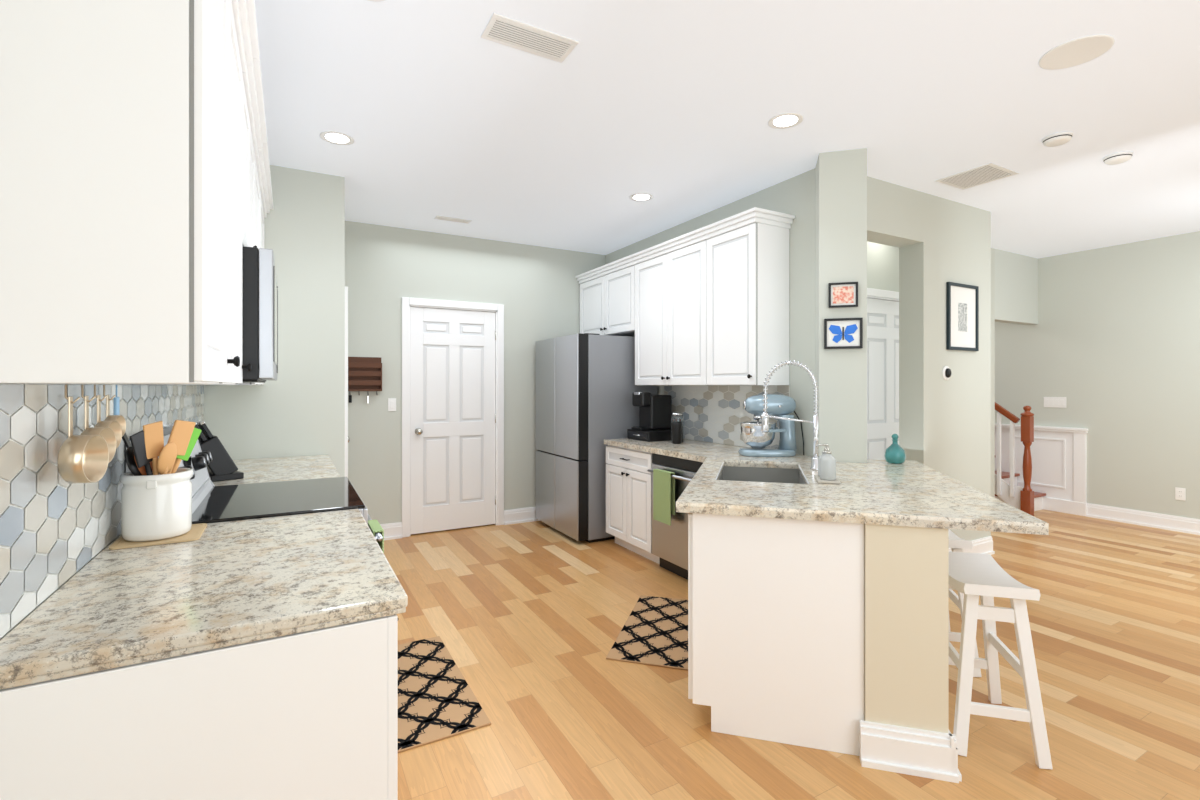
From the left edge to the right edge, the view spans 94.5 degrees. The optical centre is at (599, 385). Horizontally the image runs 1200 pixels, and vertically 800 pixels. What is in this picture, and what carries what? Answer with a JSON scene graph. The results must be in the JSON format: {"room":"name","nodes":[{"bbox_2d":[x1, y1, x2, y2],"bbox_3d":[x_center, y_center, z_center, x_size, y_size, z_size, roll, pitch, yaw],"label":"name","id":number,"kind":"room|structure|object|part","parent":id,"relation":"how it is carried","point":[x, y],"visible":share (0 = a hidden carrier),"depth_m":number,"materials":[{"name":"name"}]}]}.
{"room":"kitchen","nodes":[
{"label":"kitchen","id":0,"kind":"room"},
{"bbox_2d":[0,383,168,638],"bbox_3d":[-0.980,-0.030,0.667,0.120,2.820,6.520,0,0,-29],"label":"wall","id":1,"kind":"structure","parent":0,"point":[0,383],"depth_m":1.46,"materials":[{"name":"grey paint"}]},
{"bbox_2d":[0,384,203,637],"bbox_3d":[-1.744,0.230,2.164,0.006,0.468,2.916,0,0,-29],"label":"tile backsplash","id":2,"kind":"structure","parent":1,"relation":"attached to","point":[51,526],"depth_m":1.24,"materials":[{"name":"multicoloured tile"}]},
{"bbox_2d":[0,0,272,384],"bbox_3d":[-1.569,-0.588,2.232,0.375,1.165,2.967,0,0,-29],"label":"upper cabinet","id":3,"kind":"object","parent":1,"relation":"attached to","point":[135,176],"visible":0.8,"depth_m":0.99,"materials":[{"name":"white wood"}]},
{"bbox_2d":[57,385,125,482],"bbox_3d":[-1.216,0.105,1.368,0.065,0.215,0.455,0,0,-29],"label":"cups","id":4,"kind":"object","parent":3,"relation":"hanging from","point":[85,457],"visible":1,"depth_m":1.26,"materials":[{"name":"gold metal"}]},
{"bbox_2d":[243,246,277,382],"bbox_3d":[-1.530,-0.252,2.215,0.421,0.472,0.768,0,0,-29],"label":"microwave","id":5,"kind":"object","parent":3,"relation":"attached to","point":[260,288],"visible":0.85,"depth_m":1.96,"materials":[{"name":"black plastic"}]},
{"bbox_2d":[204,165,344,476],"bbox_3d":[-2.378,-0.030,4.112,0.800,2.820,1.100,0,0,-29],"label":"wall","id":6,"kind":"structure","parent":0,"point":[301,412],"depth_m":3.70,"materials":[{"name":"grey paint"}]},
{"bbox_2d":[345,286,349,477],"bbox_3d":[-1.996,0.324,4.361,0.105,2.088,0.760,0,0,-29],"label":"pantry door","id":7,"kind":"structure","parent":6,"relation":"in","point":[347,439],"depth_m":4.01,"materials":[{"name":"white wood"}]},
{"bbox_2d":[345,221,604,523],"bbox_3d":[-1.507,-0.030,5.321,3.740,2.820,0.160,0,0,-29],"label":"wall","id":8,"kind":"structure","parent":0,"point":[538,289],"depth_m":5.24,"materials":[{"name":"grey paint"}]},
{"bbox_2d":[348,357,381,403],"bbox_3d":[-2.077,-0.050,4.874,0.300,0.410,0.062,0,0,-29],"label":"key holder","id":9,"kind":"object","parent":8,"relation":"attached to","point":[364,373],"visible":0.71,"depth_m":4.87,"materials":[{"name":"brown wood"}]},
{"bbox_2d":[388,398,395,410],"bbox_3d":[-1.879,0.170,5.016,0.070,0.116,0.008,0,0,-29],"label":"switch plate","id":10,"kind":"object","parent":8,"relation":"attached to","point":[391,401],"visible":1,"depth_m":5.01,"materials":[{"name":"white plastic"}]},
{"bbox_2d":[402,288,898,537],"bbox_3d":[0.630,0.268,5.142,4.875,2.225,0.664,0,0,4],"label":"door frame","id":11,"kind":"structure","parent":8,"relation":"in","point":[407,302],"depth_m":5.14,"materials":[{"name":"white wood"}]},
{"bbox_2d":[410,307,495,533],"bbox_3d":[-1.380,0.319,5.296,0.818,2.098,0.105,0,0,-29],"label":"back door","id":12,"kind":"structure","parent":11,"relation":"attached to","point":[453,416],"depth_m":5.30,"materials":[{"name":"white wood"}]},
{"bbox_2d":[380,503,1199,782],"bbox_3d":[2.607,1.308,3.933,9.873,0.145,4.123,0,0,2],"label":"baseboard","id":13,"kind":"structure","parent":8,"relation":"attached to","point":[886,747],"depth_m":2.01,"materials":[{"name":"white wood"}]},
{"bbox_2d":[605,168,814,455],"bbox_3d":[0.793,-0.030,4.915,0.120,2.820,2.793,0,0,-29],"label":"wall","id":14,"kind":"structure","parent":0,"point":[795,195],"depth_m":3.79,"materials":[{"name":"grey paint"}]},
{"bbox_2d":[575,207,794,384],"bbox_3d":[0.539,-0.588,4.858,0.374,1.165,2.615,0,0,-29],"label":"upper cabinet","id":15,"kind":"object","parent":14,"relation":"attached to","point":[709,304],"visible":0.98,"depth_m":4.11,"materials":[{"name":"white wood"}]},
{"bbox_2d":[664,385,789,446],"bbox_3d":[0.955,0.230,4.495,0.006,0.468,1.473,0,0,-29],"label":"tile backsplash","id":16,"kind":"structure","parent":14,"relation":"attached to","point":[714,414],"depth_m":4.49,"materials":[{"name":"white tile"}]},
{"bbox_2d":[255,0,1199,257],"bbox_3d":[2.016,-1.476,3.475,8.090,0.089,8.500,0,0,-29],"label":"ceiling","id":17,"kind":"structure","parent":0,"point":[674,102],"depth_m":2.89,"materials":[{"name":"white paint"}]},
{"bbox_2d":[319,131,353,144],"bbox_3d":[-1.525,-1.438,3.217,0.179,0.005,0.184,0,0,-29],"label":"recessed light","id":18,"kind":"object","parent":17,"relation":"in","point":[333,137],"depth_m":3.22,"materials":[{"name":"white plastic"}]},
{"bbox_2d":[481,13,578,62],"bbox_3d":[-0.289,-1.435,2.301,0.370,0.008,0.170,0,0,-29],"label":"ceiling vent","id":19,"kind":"object","parent":17,"relation":"in","point":[500,29],"visible":1,"depth_m":2.29,"materials":[{"name":"white plastic"}]},
{"bbox_2d":[629,193,652,200],"bbox_3d":[0.316,-1.438,4.223,0.176,0.005,0.183,0,0,-29],"label":"recessed light","id":20,"kind":"object","parent":17,"relation":"in","point":[638,196],"depth_m":4.23,"materials":[{"name":"white plastic"}]},
{"bbox_2d":[768,113,802,128],"bbox_3d":[1.005,-1.438,3.008,0.185,0.005,0.182,0,0,-29],"label":"recessed light","id":21,"kind":"object","parent":17,"relation":"in","point":[787,120],"depth_m":3.01,"materials":[{"name":"white plastic"}]},
{"bbox_2d":[935,163,1018,189],"bbox_3d":[2.587,-1.435,3.817,0.360,0.008,0.360,0,0,-29],"label":"ceiling vent","id":22,"kind":"object","parent":17,"relation":"in","point":[990,172],"visible":1,"depth_m":3.80,"materials":[{"name":"white plastic"}]},
{"bbox_2d":[1042,131,1072,146],"bbox_3d":[2.600,-1.421,3.151,0.211,0.038,0.166,0,0,-24],"label":"smoke detector","id":23,"kind":"object","parent":17,"relation":"attached to","point":[1057,139],"depth_m":3.17,"materials":[{"name":"white plastic"}]},
{"bbox_2d":[1039,34,1114,69],"bbox_3d":[2.052,-1.437,2.396,0.250,0.006,0.250,0,0,-29],"label":"ceiling speaker","id":24,"kind":"object","parent":17,"relation":"attached to","point":[1078,51],"depth_m":2.39},
{"bbox_2d":[1103,151,1132,164],"bbox_3d":[3.190,-1.421,3.413,0.228,0.038,0.164,0,0,-24],"label":"smoke detector","id":25,"kind":"object","parent":17,"relation":"attached to","point":[1119,157],"depth_m":3.44,"materials":[{"name":"white plastic"}]},
{"bbox_2d":[384,509,1199,799],"bbox_3d":[2.016,1.410,3.475,8.090,0.060,8.500,0,0,-29],"label":"floor","id":26,"kind":"structure","parent":0,"point":[530,615],"depth_m":2.58,"materials":[{"name":"brown wood"}]},
{"bbox_2d":[0,614,397,799],"bbox_3d":[-0.970,0.944,1.506,0.709,0.871,1.000,0,0,-29],"label":"base cabinet","id":27,"kind":"object","parent":26,"relation":"on","point":[313,714],"visible":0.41,"depth_m":1.07,"materials":[{"name":"white wood"}]},
{"bbox_2d":[0,509,407,689],"bbox_3d":[-0.976,0.485,1.502,0.697,0.040,1.005,0,0,-29],"label":"countertop","id":28,"kind":"structure","parent":27,"relation":"on","point":[241,581],"depth_m":1.22,"materials":[{"name":"stone"}]},
{"bbox_2d":[109,523,206,549],"bbox_3d":[-1.353,0.461,1.713,0.210,0.006,0.220,0,0,-29],"label":"trivet","id":29,"kind":"object","parent":28,"relation":"on","point":[196,531],"visible":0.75,"depth_m":1.65,"materials":[{"name":"beige wood"}]},
{"bbox_2d":[120,420,201,541],"bbox_3d":[-1.352,0.281,1.721,0.176,0.353,0.210,0,0,35],"label":"utensil crock","id":30,"kind":"object","parent":29,"relation":"on","point":[156,495],"visible":0.99,"depth_m":1.65,"materials":[{"name":"white ceramic"}]},
{"bbox_2d":[126,426,382,541],"bbox_3d":[-1.367,0.778,2.306,0.783,1.202,0.774,0,0,-29],"label":"range","id":31,"kind":"object","parent":26,"relation":"on","point":[211,503],"visible":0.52,"depth_m":2.23,"materials":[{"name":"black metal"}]},
{"bbox_2d":[368,519,383,552],"bbox_3d":[-0.945,0.752,2.330,0.042,0.336,0.210,0,0,-29],"label":"oven towel","id":32,"kind":"object","parent":31,"relation":"hanging from","point":[375,527],"visible":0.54,"depth_m":2.29,"materials":[{"name":"green fabric"}]},
{"bbox_2d":[398,636,490,752],"bbox_3d":[-0.861,1.375,2.543,0.455,0.009,0.900,0,0,-29],"label":"rug","id":33,"kind":"object","parent":26,"relation":"on","point":[436,702],"visible":0.62,"depth_m":2.44,"materials":[{"name":"beige fabric"}]},
{"bbox_2d":[536,333,656,542],"bbox_3d":[-0.056,0.456,5.405,0.844,1.846,0.940,0,0,-29],"label":"refrigerator","id":34,"kind":"object","parent":26,"relation":"on","point":[585,383],"visible":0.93,"depth_m":4.96,"materials":[{"name":"grey metal"}]},
{"bbox_2d":[606,595,687,669],"bbox_3d":[0.367,1.375,3.159,0.455,0.009,0.870,0,0,16],"label":"rug","id":35,"kind":"object","parent":26,"relation":"on","point":[655,632],"visible":0.8,"depth_m":3.05,"materials":[{"name":"beige fabric"}]},
{"bbox_2d":[647,453,702,579],"bbox_3d":[0.772,0.946,4.093,0.659,0.867,0.592,0,0,-29],"label":"dishwasher","id":36,"kind":"object","parent":26,"relation":"on","point":[669,542],"visible":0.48,"depth_m":3.97,"materials":[{"name":"silver metal"}]},
{"bbox_2d":[653,469,674,524],"bbox_3d":[0.460,0.795,3.998,0.042,0.369,0.210,0,0,-29],"label":"dish towel","id":37,"kind":"object","parent":36,"relation":"hanging from","point":[663,484],"visible":1,"depth_m":3.97,"materials":[{"name":"green fabric"}]},
{"bbox_2d":[606,445,863,755],"bbox_3d":[0.803,0.944,3.605,1.201,0.871,3.103,0,0,-7],"label":"base cabinet","id":38,"kind":"object","parent":26,"relation":"on","point":[776,605],"visible":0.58,"depth_m":2.16,"materials":[{"name":"white wood"}]},
{"bbox_2d":[604,438,1048,534],"bbox_3d":[1.065,0.575,3.511,1.780,0.219,3.339,0,0,-6],"label":"countertop","id":39,"kind":"structure","parent":38,"relation":"on","point":[909,493],"depth_m":2.42,"materials":[{"name":"stone"}]},
{"bbox_2d":[627,392,670,441],"bbox_3d":[0.460,0.258,4.828,0.346,0.413,0.340,0,0,-29],"label":"coffee maker","id":40,"kind":"object","parent":39,"relation":"on","point":[654,410],"visible":0.94,"depth_m":4.78,"materials":[{"name":"black plastic"}]},
{"bbox_2d":[671,421,681,443],"bbox_3d":[0.618,0.375,4.470,0.084,0.178,0.084,0,0,-29],"label":"travel mug","id":41,"kind":"object","parent":39,"relation":"on","point":[676,425],"visible":1,"depth_m":4.44,"materials":[{"name":"black plastic"}]},
{"bbox_2d":[739,394,803,456],"bbox_3d":[1.152,0.259,3.735,0.425,0.410,0.268,0,0,17],"label":"stand mixer","id":42,"kind":"object","parent":39,"relation":"on","point":[778,405],"visible":0.94,"depth_m":3.69,"materials":[{"name":"blue metal"}]},
{"bbox_2d":[761,360,818,469],"bbox_3d":[1.074,0.159,3.123,0.320,0.610,0.097,0,0,6],"label":"spring faucet","id":43,"kind":"object","parent":39,"relation":"on","point":[765,417],"visible":0.99,"depth_m":3.09,"materials":[{"name":"silver metal"}]},
{"bbox_2d":[814,444,840,483],"bbox_3d":[1.115,0.371,2.729,0.100,0.185,0.200,0,0,16],"label":"soap dispenser","id":44,"kind":"object","parent":39,"relation":"on","point":[826,461],"visible":1,"depth_m":2.66,"materials":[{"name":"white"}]},
{"bbox_2d":[884,434,905,463],"bbox_3d":[1.777,0.376,3.342,0.116,0.177,0.116,0,0,-29],"label":"glass bottle","id":45,"kind":"object","parent":39,"relation":"on","point":[894,454],"visible":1,"depth_m":3.31,"materials":[{"name":"teal glass"}]},
{"bbox_2d":[949,529,981,676],"bbox_3d":[1.714,1.060,2.882,0.311,0.645,0.459,0,0,16],"label":"stool","id":46,"kind":"object","parent":26,"relation":"on","point":[957,544],"visible":0.15,"depth_m":2.67,"materials":[{"name":"white wood"}]},
{"bbox_2d":[949,551,1052,768],"bbox_3d":[1.536,1.060,2.252,0.311,0.645,0.459,0,0,16],"label":"stool","id":47,"kind":"object","parent":26,"relation":"on","point":[973,575],"visible":0.74,"depth_m":2.09,"materials":[{"name":"white wood"}]},
{"bbox_2d":[995,471,1045,510],"bbox_3d":[4.046,0.232,7.299,0.526,2.294,2.855,0,0,-29],"label":"stairs","id":48,"kind":"structure","parent":26,"relation":"on","point":[1005,497],"depth_m":6.10,"materials":[{"name":"white wood"}]},
{"bbox_2d":[995,402,1019,496],"bbox_3d":[3.857,-0.147,7.058,0.055,2.684,2.575,0,0,-29],"label":"stair handrail","id":49,"kind":"object","parent":48,"relation":"attached to","point":[1014,419],"visible":0.05,"depth_m":5.99,"materials":[{"name":"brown wood"}]},
{"bbox_2d":[1020,406,1033,515],"bbox_3d":[4.520,0.793,5.871,0.116,1.172,0.116,0,0,-29],"label":"newel post","id":50,"kind":"object","parent":26,"relation":"on","point":[1027,418],"visible":0.92,"depth_m":5.84,"materials":[{"name":"brown wood"}]},
{"bbox_3d":[-1.870,0.944,3.118,0.708,0.871,1.120,0,0,-29],"label":"base cabinet","id":51,"kind":"object","parent":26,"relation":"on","visible":0},
{"bbox_2d":[213,455,340,485],"bbox_3d":[-1.876,0.485,3.114,0.697,0.040,1.127,0,0,-29],"label":"countertop","id":52,"kind":"structure","parent":51,"relation":"on","point":[274,469],"depth_m":3.09,"materials":[{"name":"stone"}]},
{"bbox_2d":[194,421,243,481],"bbox_3d":[-1.908,0.317,2.728,0.110,0.295,0.245,0,0,41],"label":"knife block","id":53,"kind":"object","parent":52,"relation":"on","point":[222,467],"visible":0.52,"depth_m":2.70,"materials":[{"name":"black plastic"}]},
{"bbox_2d":[815,148,866,462],"bbox_3d":[1.546,-0.030,3.610,0.270,2.820,0.450,0,0,16],"label":"column","id":54,"kind":"structure","parent":0,"point":[840,176],"depth_m":3.40,"materials":[{"name":"grey paint"}]},
{"bbox_2d":[828,282,857,307],"bbox_3d":[1.482,-0.555,3.382,0.165,0.150,0.021,0,0,16],"label":"picture frame","id":55,"kind":"object","parent":54,"relation":"attached to","point":[842,294],"visible":1,"depth_m":3.38,"materials":[{"name":"black"}]},
{"bbox_2d":[824,318,862,348],"bbox_3d":[1.482,-0.320,3.382,0.215,0.185,0.021,0,0,16],"label":"picture frame","id":56,"kind":"object","parent":54,"relation":"attached to","point":[839,333],"visible":1,"depth_m":3.38,"materials":[{"name":"black"}]},
{"bbox_2d":[864,524,948,732],"bbox_3d":[1.304,0.944,2.700,0.270,0.872,1.434,0,0,16],"label":"wall","id":57,"kind":"structure","parent":0,"point":[906,568],"depth_m":2.01,"materials":[{"name":"beige paint"}]},
{"bbox_2d":[867,176,990,540],"bbox_3d":[2.357,-0.030,4.197,1.910,2.820,0.213,0,0,-29],"label":"wall","id":58,"kind":"structure","parent":0,"point":[945,425],"depth_m":4.26,"materials":[{"name":"grey paint"}]},
{"bbox_2d":[942,366,950,379],"bbox_3d":[2.671,-0.100,4.260,0.110,0.110,0.026,0,0,-29],"label":"thermostat","id":59,"kind":"object","parent":58,"relation":"attached to","point":[946,372],"visible":1,"depth_m":4.25,"materials":[{"name":"white plastic"}]},
{"bbox_3d":[2.853,-0.540,4.364,0.420,0.520,0.021,0,0,-29],"label":"picture frame with print","id":60,"kind":"part","parent":58,"relation":"part of"},
{"bbox_2d":[867,241,1037,497],"bbox_3d":[3.171,-0.030,5.117,4.230,2.820,0.600,0,0,-29],"label":"wall","id":61,"kind":"structure","parent":0,"point":[1014,277],"depth_m":5.87,"materials":[{"name":"grey paint"}]},
{"bbox_2d":[867,298,898,459],"bbox_3d":[2.612,0.301,4.961,0.900,2.133,0.105,0,0,-29],"label":"door","id":62,"kind":"structure","parent":61,"relation":"in","point":[882,315],"depth_m":4.93,"materials":[{"name":"white wood"}]},
{"bbox_2d":[995,231,1199,518],"bbox_3d":[5.494,-0.030,5.419,0.120,2.820,8.500,0,0,-29],"label":"wall","id":63,"kind":"structure","parent":0,"point":[1116,335],"depth_m":5.63,"materials":[{"name":"grey paint"}]},
{"bbox_2d":[995,424,1087,515],"bbox_3d":[4.297,0.915,7.388,0.050,0.930,3.495,0,0,-29],"label":"wainscoting","id":64,"kind":"structure","parent":63,"relation":"attached to","point":[1058,454],"depth_m":6.12,"materials":[{"name":"white wood"}]},
{"bbox_2d":[1044,397,1065,407],"bbox_3d":[5.024,0.181,6.127,0.008,0.113,0.193,0,0,-29],"label":"switch plate","id":65,"kind":"object","parent":63,"relation":"attached to","point":[1055,402],"visible":1,"depth_m":6.12,"materials":[{"name":"white plastic"}]},
{"bbox_2d":[1175,487,1185,500],"bbox_3d":[5.506,1.025,5.265,0.008,0.116,0.070,0,0,-29],"label":"outlet plate","id":66,"kind":"object","parent":63,"relation":"attached to","point":[1180,493],"visible":1,"depth_m":5.26,"materials":[{"name":"white plastic"}]}
]}

